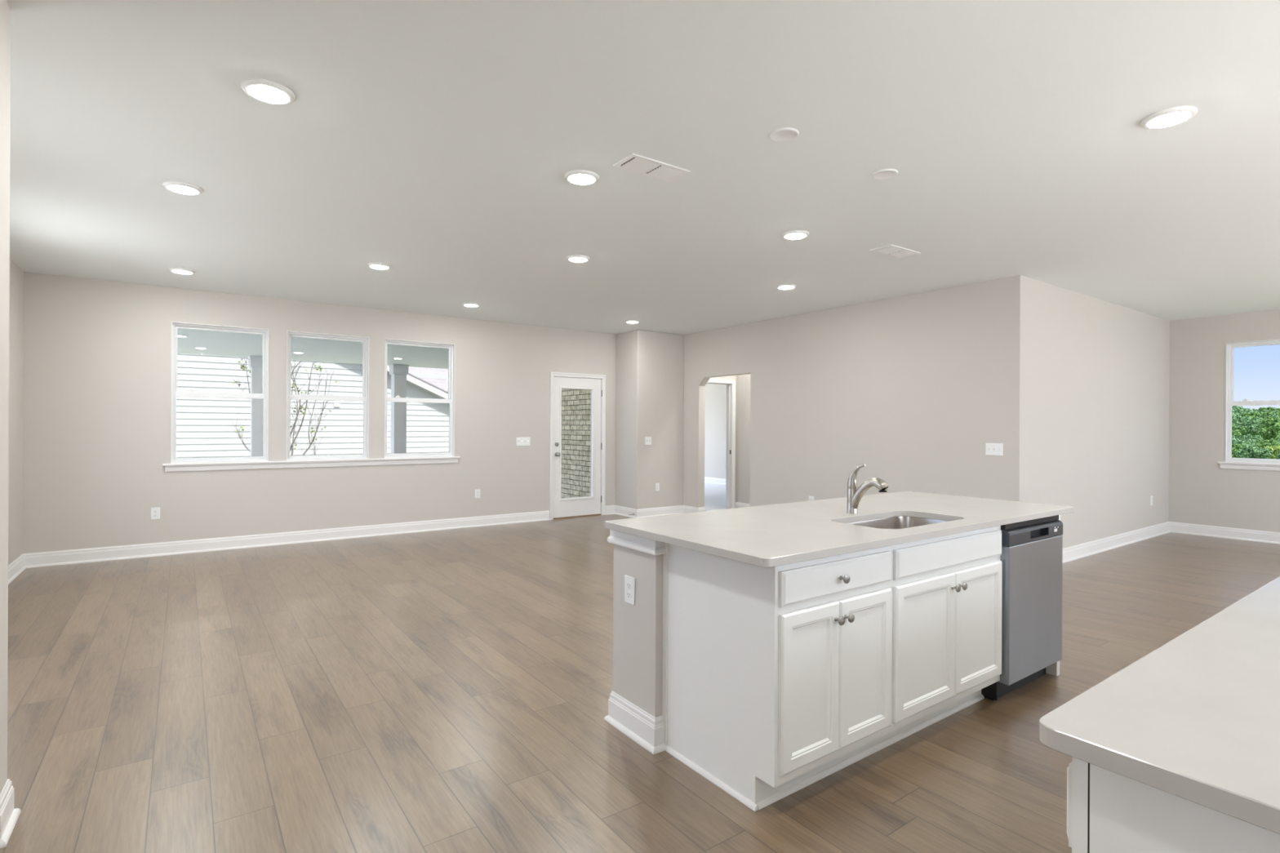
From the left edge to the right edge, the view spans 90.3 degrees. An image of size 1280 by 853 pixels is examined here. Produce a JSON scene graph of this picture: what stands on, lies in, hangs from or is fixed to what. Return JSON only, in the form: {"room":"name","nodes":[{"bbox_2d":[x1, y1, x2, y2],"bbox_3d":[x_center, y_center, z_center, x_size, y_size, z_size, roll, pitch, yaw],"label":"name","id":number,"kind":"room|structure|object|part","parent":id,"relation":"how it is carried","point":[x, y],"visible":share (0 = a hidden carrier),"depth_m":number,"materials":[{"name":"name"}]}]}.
{"room":"open-plan kitchen","nodes":[
{"label":"open-plan kitchen","id":0,"kind":"room"},
{"bbox_2d":[0,0,10,794],"bbox_3d":[-2.384,0.021,1.881,0.720,2.863,0.165,0,0,-36],"label":"wall","id":1,"kind":"structure","parent":0,"point":[5,11],"depth_m":2.10,"materials":[{"name":"grey paint"}]},
{"bbox_2d":[0,778,21,848],"bbox_3d":[-2.377,1.265,1.889,0.749,0.134,0.223,0,0,-36],"label":"baseboard","id":2,"kind":"structure","parent":1,"relation":"attached to","point":[9,816],"depth_m":2.09,"materials":[{"name":"white paint"}]},
{"bbox_2d":[8,258,23,564],"bbox_3d":[-2.730,0.019,1.617,0.140,2.863,10.410,0,0,-36],"label":"wall","id":3,"kind":"structure","parent":0,"point":[15,492],"depth_m":5.63,"materials":[{"name":"grey paint"}]},
{"bbox_2d":[8,553,26,584],"bbox_3d":[-4.212,1.257,3.819,0.029,0.134,5.110,0,0,-36],"label":"baseboard","id":4,"kind":"structure","parent":3,"relation":"attached to","point":[16,566],"depth_m":5.59,"materials":[{"name":"white paint"}]},
{"bbox_2d":[22,271,616,553],"bbox_3d":[-2.787,0.019,8.069,7.570,2.863,0.140,0,0,-36],"label":"wall","id":5,"kind":"structure","parent":0,"point":[97,353],"depth_m":6.82,"materials":[{"name":"grey paint"}]},
{"bbox_2d":[150,507,159,519],"bbox_3d":[-4.915,0.888,6.453,0.076,0.120,0.009,0,0,-36],"label":"wall outlet","id":6,"kind":"object","parent":5,"relation":"attached to","point":[154,512],"visible":1,"depth_m":6.45,"materials":[{"name":"white plastic"}]},
{"bbox_2d":[170,321,269,463],"bbox_3d":[-4.490,-0.341,6.825,0.870,1.457,0.122,0,0,-36],"label":"window","id":7,"kind":"structure","parent":5,"relation":"in","point":[220,375],"depth_m":6.82,"materials":[{"name":"glass"}]},
{"bbox_3d":[-4.508,-0.674,6.853,0.810,0.732,0.025,0,0,-36],"label":"sash","id":8,"kind":"part","parent":7,"relation":"part of","materials":[{"name":"clear glass"}]},
{"bbox_3d":[-4.508,-0.688,6.853,0.766,0.660,0.004,0,0,-36],"label":"pane","id":9,"kind":"part","parent":7,"relation":"part of","materials":[{"name":"clear glass"}]},
{"bbox_3d":[-4.495,0.000,6.831,0.810,0.715,0.027,0,0,-36],"label":"sash","id":10,"kind":"part","parent":7,"relation":"part of","materials":[{"name":"clear glass"}]},
{"bbox_3d":[-4.495,0.016,6.830,0.779,0.638,0.004,0,0,-36],"label":"pane","id":11,"kind":"part","parent":7,"relation":"part of","materials":[{"name":"clear glass"}]},
{"bbox_2d":[22,510,550,568],"bbox_3d":[-3.495,1.260,7.460,5.438,0.134,0.029,0,0,-36],"label":"baseboard","id":12,"kind":"structure","parent":5,"relation":"attached to","point":[32,560],"depth_m":6.97,"materials":[{"name":"white paint"}]},
{"bbox_2d":[162,456,460,471],"bbox_3d":[-3.613,0.431,7.392,3.092,0.091,0.086,0,0,-36],"label":"trim","id":13,"kind":"structure","parent":5,"relation":"attached to","point":[184,467],"depth_m":7.21,"materials":[{"name":"white paint"}]},
{"bbox_2d":[286,330,368,460],"bbox_3d":[-3.642,-0.337,7.434,0.871,1.457,0.122,0,0,-36],"label":"window","id":14,"kind":"structure","parent":5,"relation":"in","point":[327,375],"depth_m":7.44,"materials":[{"name":"clear glass"}]},
{"bbox_3d":[-3.660,-0.670,7.461,0.811,0.732,0.025,0,0,-36],"label":"sash","id":15,"kind":"part","parent":14,"relation":"part of","materials":[{"name":"white plastic"}]},
{"bbox_3d":[-3.660,-0.684,7.462,0.767,0.660,0.004,0,0,-36],"label":"pane","id":16,"kind":"part","parent":14,"relation":"part of","materials":[{"name":"clear glass"}]},
{"bbox_3d":[-3.647,0.004,7.439,0.811,0.715,0.027,0,0,-36],"label":"sash","id":17,"kind":"part","parent":14,"relation":"part of","materials":[{"name":"clear glass"}]},
{"bbox_3d":[-3.647,0.020,7.439,0.780,0.638,0.004,0,0,-36],"label":"pane","id":18,"kind":"part","parent":14,"relation":"part of","materials":[{"name":"clear glass"}]},
{"bbox_2d":[383,338,454,457],"bbox_3d":[-2.791,-0.333,8.045,0.871,1.457,0.122,0,0,-36],"label":"window","id":19,"kind":"structure","parent":5,"relation":"in","point":[420,375],"depth_m":8.06,"materials":[{"name":"clear glass"}]},
{"bbox_3d":[-2.809,-0.680,8.072,0.767,0.660,0.004,0,0,-36],"label":"pane","id":20,"kind":"part","parent":19,"relation":"part of","materials":[{"name":"clear glass"}]},
{"bbox_3d":[-2.796,0.008,8.050,0.811,0.715,0.027,0,0,-36],"label":"sash","id":21,"kind":"part","parent":19,"relation":"part of","materials":[{"name":"glass"}]},
{"bbox_3d":[-2.808,-0.666,8.072,0.811,0.732,0.025,0,0,-36],"label":"sash","id":22,"kind":"part","parent":19,"relation":"part of","materials":[{"name":"white plastic"}]},
{"bbox_3d":[-2.796,0.024,8.050,0.780,0.638,0.004,0,0,-36],"label":"pane","id":23,"kind":"part","parent":19,"relation":"part of","materials":[{"name":"clear glass"}]},
{"bbox_2d":[475,488,479,498],"bbox_3d":[-2.152,0.899,8.435,0.076,0.120,0.009,0,0,-36],"label":"wall outlet","id":24,"kind":"object","parent":5,"relation":"attached to","point":[477,491],"visible":1,"depth_m":8.43,"materials":[{"name":"white plastic"}]},
{"bbox_2d":[516,437,529,445],"bbox_3d":[-1.619,0.217,8.809,0.185,0.104,0.018,0,0,-36],"label":"light switch","id":25,"kind":"object","parent":5,"relation":"attached to","point":[520,441],"visible":1,"depth_m":8.80,"materials":[{"name":"white plastic"}]},
{"bbox_2d":[549,371,605,519],"bbox_3d":[-0.930,0.285,9.364,0.930,2.107,0.201,0,0,-36],"label":"door","id":26,"kind":"structure","parent":5,"relation":"in","point":[560,508],"depth_m":9.36,"materials":[{"name":"white paint"}]},
{"bbox_3d":[-0.936,0.254,9.353,0.583,1.654,0.068,0,0,-36],"label":"glazing frame","id":27,"kind":"part","parent":26,"relation":"part of","materials":[{"name":"white paint"}]},
{"bbox_2d":[604,505,706,518],"bbox_3d":[0.236,1.278,9.472,1.541,0.134,0.522,0,0,-2],"label":"baseboard","id":28,"kind":"structure","parent":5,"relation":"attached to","point":[609,509],"depth_m":9.52,"materials":[{"name":"white paint"}]},
{"bbox_2d":[560,388,591,497],"bbox_3d":[-2.100,0.159,12.248,0.110,2.850,5.850,0,0,-36],"label":"wall","id":29,"kind":"structure","parent":0,"point":[575,403],"depth_m":10.73,"materials":[{"name":"brick"}]},
{"bbox_2d":[0,514,1279,852],"bbox_3d":[2.053,1.413,5.023,11.814,0.120,10.560,0,0,-36],"label":"floor","id":30,"kind":"structure","parent":0,"point":[442,691],"depth_m":2.94,"materials":[{"name":"brown wood"}]},
{"bbox_2d":[604,528,666,755],"bbox_3d":[0.903,0.906,3.439,2.353,0.884,0.378,0,0,-36],"label":"column","id":31,"kind":"structure","parent":30,"relation":"on","point":[635,700],"depth_m":2.73,"materials":[{"name":"grey paint"}]},
{"bbox_2d":[624,574,635,605],"bbox_3d":[-0.046,0.719,2.788,0.009,0.120,0.076,0,0,-36],"label":"wall outlet","id":32,"kind":"object","parent":31,"relation":"attached to","point":[629,582],"visible":1,"depth_m":2.78,"materials":[{"name":"white plastic"}]},
{"bbox_2d":[626,591,631,598],"bbox_3d":[-0.048,0.739,2.787,0.004,0.028,0.034,0,0,-36],"label":"receptacle","id":33,"kind":"object","parent":32,"relation":"attached to","point":[628,593],"depth_m":2.79,"materials":[{"name":"grey plastic"}]},
{"bbox_2d":[626,582,631,589],"bbox_3d":[-0.048,0.699,2.787,0.004,0.028,0.034,0,0,-36],"label":"receptacle","id":34,"kind":"object","parent":32,"relation":"attached to","point":[628,584],"depth_m":2.79,"materials":[{"name":"grey plastic"}]},
{"bbox_3d":[0.902,1.281,3.439,2.353,0.134,0.378,0,0,-36],"label":"baseboard","id":35,"kind":"part","parent":31,"relation":"part of","materials":[{"name":"white paint"}]},
{"bbox_3d":[0.905,0.500,3.439,2.337,0.072,0.362,0,0,-36],"label":"moulding","id":36,"kind":"part","parent":31,"relation":"part of","materials":[{"name":"white paint"}]},
{"bbox_2d":[604,491,1074,567],"bbox_3d":[1.104,0.449,3.169,2.418,0.030,0.990,0,0,-36],"label":"countertop","id":37,"kind":"structure","parent":31,"relation":"on","point":[770,535],"depth_m":2.80,"materials":[{"name":"white stone"}]},
{"bbox_2d":[846,463,888,514],"bbox_3d":[1.107,0.310,3.103,0.055,0.249,0.223,0,0,-37],"label":"kitchen faucet","id":38,"kind":"object","parent":37,"relation":"on","point":[855,495],"visible":1,"depth_m":3.14,"materials":[{"name":"silver metal"}]},
{"bbox_3d":[1.072,0.242,3.150,0.047,0.114,0.096,0,0,-36],"label":"lever handle","id":39,"kind":"part","parent":38,"relation":"part of","materials":[{"name":"silver metal"}]},
{"bbox_3d":[1.094,0.331,3.119,0.044,0.158,0.155,0,0,-36],"label":"spout","id":40,"kind":"part","parent":38,"relation":"part of","materials":[{"name":"silver metal"}]},
{"bbox_2d":[846,516,949,528],"bbox_3d":[1.208,0.558,2.978,0.718,0.186,0.411,0,0,-36],"label":"sink","id":41,"kind":"object","parent":37,"relation":"in","point":[893,522],"visible":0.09,"depth_m":3.23,"materials":[{"name":"metal"}]},
{"bbox_2d":[662,542,776,811],"bbox_3d":[0.275,0.903,2.412,0.018,0.884,0.615,0,0,-36],"label":"island end panel","id":42,"kind":"object","parent":30,"relation":"on","point":[718,691],"visible":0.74,"depth_m":2.38,"materials":[{"name":"white paint"}]},
{"bbox_3d":[0.249,1.336,2.442,0.014,0.018,0.538,0,0,-36],"label":"shoe moulding","id":43,"kind":"part","parent":42,"relation":"part of","materials":[{"name":"white paint"}]},
{"bbox_2d":[755,545,891,809],"bbox_3d":[0.579,0.905,2.582,0.674,0.882,0.640,0,0,-36],"label":"base cabinet","id":44,"kind":"object","parent":30,"relation":"on","point":[833,613],"visible":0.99,"depth_m":2.32,"materials":[{"name":"white paint"}]},
{"bbox_3d":[0.605,0.920,2.259,0.311,0.548,0.018,0,0,-36],"label":"cabinet door","id":45,"kind":"part","parent":44,"relation":"part of","materials":[{"name":"white paint"}]},
{"bbox_3d":[0.686,1.338,2.430,0.674,0.018,0.014,0,0,-36],"label":"shoe moulding","id":46,"kind":"part","parent":44,"relation":"part of","materials":[{"name":"white paint"}]},
{"bbox_3d":[0.741,0.559,2.356,0.641,0.121,0.018,0,0,-36],"label":"drawer","id":47,"kind":"part","parent":44,"relation":"part of","materials":[{"name":"white paint"}]},
{"bbox_3d":[0.726,0.707,2.313,0.033,0.033,0.032,0,0,-36],"label":"knob","id":48,"kind":"part","parent":44,"relation":"part of","materials":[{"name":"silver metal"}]},
{"bbox_3d":[0.749,0.559,2.330,0.033,0.033,0.032,0,0,-36],"label":"knob","id":49,"kind":"part","parent":44,"relation":"part of","materials":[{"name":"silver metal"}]},
{"bbox_3d":[0.771,0.707,2.346,0.033,0.033,0.032,0,0,-36],"label":"knob","id":50,"kind":"part","parent":44,"relation":"part of","materials":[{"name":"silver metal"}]},
{"bbox_3d":[0.867,0.921,2.447,0.328,0.548,0.018,0,0,-36],"label":"cabinet door","id":51,"kind":"part","parent":44,"relation":"part of","materials":[{"name":"white paint"}]},
{"bbox_2d":[871,525,1002,752],"bbox_3d":[1.224,0.908,3.045,0.914,0.882,0.640,0,0,-36],"label":"base cabinet","id":52,"kind":"object","parent":30,"relation":"on","point":[946,590],"visible":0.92,"depth_m":2.78,"materials":[{"name":"white paint"}]},
{"bbox_3d":[1.208,0.923,2.692,0.448,0.548,0.018,0,0,-36],"label":"cabinet door","id":53,"kind":"part","parent":52,"relation":"part of","materials":[{"name":"white paint"}]},
{"bbox_3d":[1.331,1.341,2.893,0.914,0.018,0.014,0,0,-36],"label":"shoe moulding","id":54,"kind":"part","parent":52,"relation":"part of","materials":[{"name":"white paint"}]},
{"bbox_3d":[1.386,0.562,2.818,0.881,0.121,0.018,0,0,-36],"label":"false drawer","id":55,"kind":"part","parent":52,"relation":"part of","materials":[{"name":"white paint"}]},
{"bbox_3d":[1.385,0.710,2.786,0.033,0.033,0.032,0,0,-36],"label":"knob","id":56,"kind":"part","parent":52,"relation":"part of","materials":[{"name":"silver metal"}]},
{"bbox_3d":[1.430,0.710,2.819,0.033,0.033,0.032,0,0,-36],"label":"knob","id":57,"kind":"part","parent":52,"relation":"part of","materials":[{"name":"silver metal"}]},
{"bbox_3d":[1.567,0.925,2.950,0.431,0.548,0.018,0,0,-36],"label":"cabinet door","id":58,"kind":"part","parent":52,"relation":"part of","materials":[{"name":"white paint"}]},
{"bbox_2d":[981,515,1062,700],"bbox_3d":[1.849,0.910,3.516,0.650,0.884,0.655,0,0,-36],"label":"dishwasher","id":59,"kind":"object","parent":30,"relation":"on","point":[1032,555],"depth_m":3.20,"materials":[{"name":"grey metal"}]},
{"bbox_3d":[2.008,0.919,3.259,0.606,0.672,0.050,0,0,-36],"label":"door panel","id":60,"kind":"part","parent":59,"relation":"part of","materials":[{"name":"silver metal"}]},
{"bbox_3d":[2.088,0.911,3.706,0.038,0.884,0.626,0,0,-36],"label":"dishwasher end panel","id":61,"kind":"part","parent":59,"relation":"part of","materials":[{"name":"silver metal"}]},
{"bbox_2d":[1066,756,1279,852],"bbox_3d":[1.100,0.907,0.900,0.764,0.884,0.688,0,0,-36],"label":"base cabinet","id":62,"kind":"object","parent":30,"relation":"on","point":[1069,767],"depth_m":0.85,"materials":[{"name":"white paint"}]},
{"bbox_3d":[0.806,0.905,0.658,0.003,0.884,0.636,0,0,-36],"label":"near end panel","id":63,"kind":"part","parent":62,"relation":"part of","materials":[{"name":"white wood"}]},
{"bbox_3d":[2.384,0.914,1.825,0.800,0.882,0.682,0,0,-36],"label":"base cabinet","id":64,"kind":"object","parent":30,"relation":"on","visible":0},
{"bbox_2d":[1039,576,1279,834],"bbox_3d":[2.066,0.454,1.584,3.192,0.030,0.678,0,0,-36],"label":"countertop","id":65,"kind":"structure","parent":64,"relation":"on","point":[1196,718],"depth_m":0.94,"materials":[{"name":"white stone"}]},
{"bbox_2d":[6,0,1279,334],"bbox_3d":[2.053,-1.511,5.043,11.894,0.259,10.690,0,0,-36],"label":"ceiling","id":66,"kind":"structure","parent":0,"point":[435,142],"depth_m":3.25,"materials":[{"name":"white paint"}]},
{"bbox_2d":[168,267,195,274],"bbox_3d":[-4.183,-1.408,5.813,0.196,0.023,0.196,0,0,-36],"label":"recessed light","id":67,"kind":"object","parent":66,"relation":"in","point":[183,271],"visible":1,"depth_m":5.77,"materials":[{"name":"white plastic"}]},
{"bbox_2d":[172,270,191,274],"bbox_3d":[-4.183,-1.402,5.813,0.148,0.012,0.148,0,0,-36],"label":"diffuser","id":68,"kind":"object","parent":67,"relation":"attached to","point":[183,272],"depth_m":5.79,"materials":[{"name":"white plastic"}]},
{"bbox_2d":[162,181,203,195],"bbox_3d":[-2.706,-1.401,3.768,0.196,0.023,0.196,0,0,-36],"label":"recessed light","id":69,"kind":"object","parent":66,"relation":"in","point":[178,187],"visible":1,"depth_m":3.73,"materials":[{"name":"white plastic"}]},
{"bbox_2d":[167,185,198,194],"bbox_3d":[-2.706,-1.395,3.768,0.148,0.012,0.148,0,0,-36],"label":"diffuser","id":70,"kind":"object","parent":69,"relation":"attached to","point":[184,189],"depth_m":3.75,"materials":[{"name":"white plastic"}]},
{"bbox_2d":[240,78,294,105],"bbox_3d":[-1.560,-1.395,2.673,0.196,0.023,0.196,0,0,-36],"label":"recessed light","id":71,"kind":"object","parent":66,"relation":"in","point":[268,91],"visible":1,"depth_m":2.64,"materials":[{"name":"white plastic"}]},
{"bbox_2d":[248,84,288,103],"bbox_3d":[-1.560,-1.390,2.673,0.148,0.012,0.148,0,0,-36],"label":"diffuser","id":72,"kind":"object","parent":71,"relation":"attached to","point":[269,94],"depth_m":2.66,"materials":[{"name":"white plastic"}]},
{"bbox_2d":[367,262,391,269],"bbox_3d":[-2.293,-1.399,5.597,0.196,0.023,0.196,0,0,-36],"label":"recessed light","id":73,"kind":"object","parent":66,"relation":"in","point":[374,265],"visible":1,"depth_m":5.55,"materials":[{"name":"white plastic"}]},
{"bbox_2d":[370,265,388,269],"bbox_3d":[-2.293,-1.393,5.597,0.148,0.012,0.148,0,0,-36],"label":"diffuser","id":74,"kind":"object","parent":73,"relation":"attached to","point":[377,267],"depth_m":5.57,"materials":[{"name":"white plastic"}]},
{"bbox_2d":[462,302,479,306],"bbox_3d":[-1.956,-1.397,7.373,0.196,0.023,0.196,0,0,-36],"label":"recessed light","id":75,"kind":"object","parent":66,"relation":"in","point":[468,304],"visible":1,"depth_m":7.33,"materials":[{"name":"white plastic"}]},
{"bbox_2d":[464,304,477,306],"bbox_3d":[-1.956,-1.392,7.373,0.148,0.012,0.148,0,0,-36],"label":"diffuser","id":76,"kind":"object","parent":75,"relation":"attached to","point":[468,305],"depth_m":7.34,"materials":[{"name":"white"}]},
{"bbox_2d":[566,254,590,262],"bbox_3d":[-0.517,-1.391,5.316,0.196,0.023,0.196,0,0,-36],"label":"recessed light","id":77,"kind":"object","parent":66,"relation":"in","point":[575,258],"visible":1,"depth_m":5.27,"materials":[{"name":"white plastic"}]},
{"bbox_2d":[568,257,586,262],"bbox_3d":[-0.517,-1.385,5.316,0.148,0.012,0.148,0,0,-36],"label":"diffuser","id":78,"kind":"object","parent":77,"relation":"attached to","point":[571,259],"depth_m":5.29,"materials":[{"name":"white plastic"}]},
{"bbox_2d":[564,169,599,185],"bbox_3d":[-0.327,-1.390,3.580,0.196,0.023,0.196,0,0,-36],"label":"recessed light","id":79,"kind":"object","parent":66,"relation":"in","point":[580,177],"visible":1,"depth_m":3.54,"materials":[{"name":"white plastic"}]},
{"bbox_2d":[568,173,595,184],"bbox_3d":[-0.327,-1.384,3.580,0.148,0.012,0.148,0,0,-36],"label":"diffuser","id":80,"kind":"object","parent":79,"relation":"attached to","point":[575,179],"depth_m":3.56,"materials":[{"name":"white plastic"}]},
{"bbox_2d":[625,320,639,323],"bbox_3d":[-0.101,-1.389,8.508,0.196,0.023,0.196,0,0,-36],"label":"recessed light","id":81,"kind":"object","parent":66,"relation":"in","point":[627,321],"visible":1,"depth_m":8.45,"materials":[{"name":"white plastic"}]},
{"bbox_2d":[613,153,689,182],"bbox_3d":[0.065,-1.394,3.449,0.385,0.010,0.185,0,0,-36],"label":"ceiling vent","id":82,"kind":"object","parent":66,"relation":"in","point":[633,162],"visible":1,"depth_m":3.44,"materials":[{"name":"grey metal"}]},
{"bbox_2d":[776,284,795,289],"bbox_3d":[1.458,-1.381,6.343,0.196,0.023,0.196,0,0,-36],"label":"recessed light","id":83,"kind":"object","parent":66,"relation":"in","point":[784,286],"visible":1,"depth_m":6.29,"materials":[{"name":"white plastic"}]},
{"bbox_2d":[778,285,793,289],"bbox_3d":[1.458,-1.375,6.343,0.148,0.012,0.148,0,0,-36],"label":"diffuser","id":84,"kind":"object","parent":83,"relation":"attached to","point":[783,287],"depth_m":6.31,"materials":[{"name":"white plastic"}]},
{"bbox_2d":[782,230,809,239],"bbox_3d":[1.131,-1.383,4.628,0.196,0.023,0.196,0,0,-36],"label":"recessed light","id":85,"kind":"object","parent":66,"relation":"in","point":[793,234],"visible":1,"depth_m":4.59,"materials":[{"name":"white plastic"}]},
{"bbox_2d":[785,233,805,239],"bbox_3d":[1.131,-1.377,4.628,0.148,0.012,0.148,0,0,-36],"label":"diffuser","id":86,"kind":"object","parent":85,"relation":"attached to","point":[788,236],"depth_m":4.61,"materials":[{"name":"white plastic"}]},
{"bbox_2d":[870,244,919,257],"bbox_3d":[2.032,-1.385,5.059,0.400,0.010,0.185,0,0,-36],"label":"ceiling vent","id":87,"kind":"object","parent":66,"relation":"in","point":[891,250],"visible":1,"depth_m":5.04,"materials":[{"name":"grey metal"}]},
{"bbox_2d":[1141,106,1197,128],"bbox_3d":[2.374,-1.377,2.858,0.196,0.023,0.196,0,0,-36],"label":"recessed light","id":88,"kind":"object","parent":66,"relation":"in","point":[1174,116],"visible":1,"depth_m":2.83,"materials":[{"name":"white plastic"}]},
{"bbox_2d":[1147,111,1190,128],"bbox_3d":[2.374,-1.371,2.858,0.148,0.012,0.148,0,0,-36],"label":"diffuser","id":89,"kind":"object","parent":88,"relation":"attached to","point":[1166,119],"depth_m":2.84,"materials":[{"name":"white plastic"}]},
{"bbox_2d":[615,329,684,509],"bbox_3d":[0.147,0.033,9.730,0.867,2.863,0.579,0,0,-36],"label":"wall","id":90,"kind":"structure","parent":0,"point":[649,402],"depth_m":9.48,"materials":[{"name":"grey paint"}]},
{"bbox_2d":[644,436,651,444],"bbox_3d":[0.125,0.220,9.347,0.116,0.116,0.018,0,0,-36],"label":"light switch","id":91,"kind":"object","parent":90,"relation":"attached to","point":[647,439],"visible":1,"depth_m":9.35,"materials":[{"name":"white plastic"}]},
{"bbox_2d":[655,483,659,491],"bbox_3d":[0.259,0.911,9.451,0.076,0.120,0.009,0,0,-36],"label":"wall outlet","id":92,"kind":"object","parent":90,"relation":"attached to","point":[657,485],"visible":1,"depth_m":9.45,"materials":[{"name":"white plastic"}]},
{"bbox_2d":[704,482,725,511],"bbox_3d":[0.565,1.404,12.823,4.680,0.124,5.310,0,0,-36],"label":"floor","id":93,"kind":"structure","parent":0,"point":[714,494],"depth_m":12.10,"materials":[{"name":"white tile"}]},
{"bbox_2d":[704,383,726,479],"bbox_3d":[3.757,0.050,12.277,0.140,2.863,9.910,0,0,-36],"label":"wall","id":94,"kind":"structure","parent":0,"point":[715,406],"depth_m":14.92,"materials":[{"name":"grey paint"}]},
{"bbox_2d":[704,476,725,484],"bbox_3d":[2.365,1.288,14.064,0.029,0.134,5.110,0,0,-36],"label":"baseboard","id":95,"kind":"structure","parent":94,"relation":"attached to","point":[710,480],"depth_m":14.91,"materials":[{"name":"white paint"}]},
{"bbox_2d":[710,375,736,502],"bbox_3d":[1.203,0.038,10.008,0.935,2.863,0.120,0,0,-36],"label":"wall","id":96,"kind":"structure","parent":0,"point":[730,377],"depth_m":10.16,"materials":[{"name":"grey paint"}]},
{"bbox_2d":[706,378,735,509],"bbox_3d":[1.183,0.310,9.987,0.718,2.078,0.142,0,0,-36],"label":"door frame","id":97,"kind":"structure","parent":96,"relation":"in","point":[731,384],"depth_m":10.13,"materials":[{"name":"white paint"}]},
{"bbox_2d":[735,373,751,503],"bbox_3d":[2.181,0.042,9.362,0.100,2.863,2.070,0,0,-36],"label":"wall","id":98,"kind":"structure","parent":0,"point":[743,381],"depth_m":10.04,"materials":[{"name":"grey paint"}]},
{"bbox_2d":[683,275,1026,507],"bbox_3d":[1.953,0.041,8.059,0.120,2.863,5.399,0,0,-36],"label":"wall","id":99,"kind":"structure","parent":0,"point":[913,388],"depth_m":7.01,"materials":[{"name":"grey paint"}]},
{"bbox_2d":[808,496,813,500],"bbox_3d":[2.087,0.916,7.756,0.009,0.120,0.076,0,0,-36],"label":"wall outlet","id":100,"kind":"object","parent":99,"relation":"attached to","point":[811,498],"visible":0.38,"depth_m":7.75,"materials":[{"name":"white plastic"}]},
{"bbox_2d":[985,443,1003,455],"bbox_3d":[3.341,0.221,6.004,0.018,0.116,0.162,0,0,-36],"label":"light switch","id":101,"kind":"object","parent":99,"relation":"attached to","point":[991,449],"visible":1,"depth_m":6.00,"materials":[{"name":"white plastic"}]},
{"bbox_2d":[734,502,1279,563],"bbox_3d":[5.552,1.302,6.893,9.796,0.134,3.480,0,0,20],"label":"baseboard","id":102,"kind":"structure","parent":99,"relation":"attached to","point":[1085,549],"depth_m":7.61,"materials":[{"name":"white paint"}]},
{"bbox_2d":[1025,276,1169,548],"bbox_3d":[5.248,0.057,7.175,4.204,2.863,0.120,0,0,-36],"label":"wall","id":103,"kind":"structure","parent":0,"point":[1098,371],"depth_m":6.84,"materials":[{"name":"grey paint"}]},
{"bbox_2d":[1150,495,1152,505],"bbox_3d":[6.335,0.925,7.879,0.076,0.120,0.009,0,0,-36],"label":"wall outlet","id":104,"kind":"object","parent":103,"relation":"attached to","point":[1151,496],"visible":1,"depth_m":7.87,"materials":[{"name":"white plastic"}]},
{"bbox_2d":[1168,309,1279,532],"bbox_3d":[8.435,0.071,6.219,0.140,2.863,5.150,0,0,-36],"label":"wall","id":105,"kind":"structure","parent":0,"point":[1201,492],"depth_m":7.95,"materials":[{"name":"grey paint"}]},
{"bbox_2d":[1217,462,1279,471],"bbox_3d":[7.758,0.484,7.042,0.086,0.091,2.055,0,0,-36],"label":"trim","id":106,"kind":"structure","parent":105,"relation":"attached to","point":[1229,465],"depth_m":7.62,"materials":[{"name":"white paint"}]},
{"bbox_2d":[1225,339,1279,463],"bbox_3d":[7.497,-0.285,7.501,0.122,1.457,0.870,0,0,-36],"label":"window","id":107,"kind":"structure","parent":105,"relation":"in","point":[1252,368],"depth_m":7.67,"materials":[{"name":"clear glass"}]},
{"bbox_3d":[7.500,0.056,7.505,0.027,0.715,0.810,0,0,-36],"label":"sash","id":108,"kind":"part","parent":107,"relation":"part of","materials":[{"name":"white plastic"}]},
{"bbox_3d":[7.526,-0.617,7.521,0.025,0.732,0.810,0,0,-36],"label":"sash","id":109,"kind":"part","parent":107,"relation":"part of","materials":[{"name":"white plastic"}]},
{"bbox_3d":[7.500,0.073,7.505,0.004,0.638,0.779,0,0,-36],"label":"pane","id":110,"kind":"part","parent":107,"relation":"part of","materials":[{"name":"clear glass"}]},
{"bbox_3d":[7.526,-0.631,7.521,0.004,0.660,0.766,0,0,-36],"label":"pane","id":111,"kind":"part","parent":107,"relation":"part of","materials":[{"name":"clear glass"}]}
]}

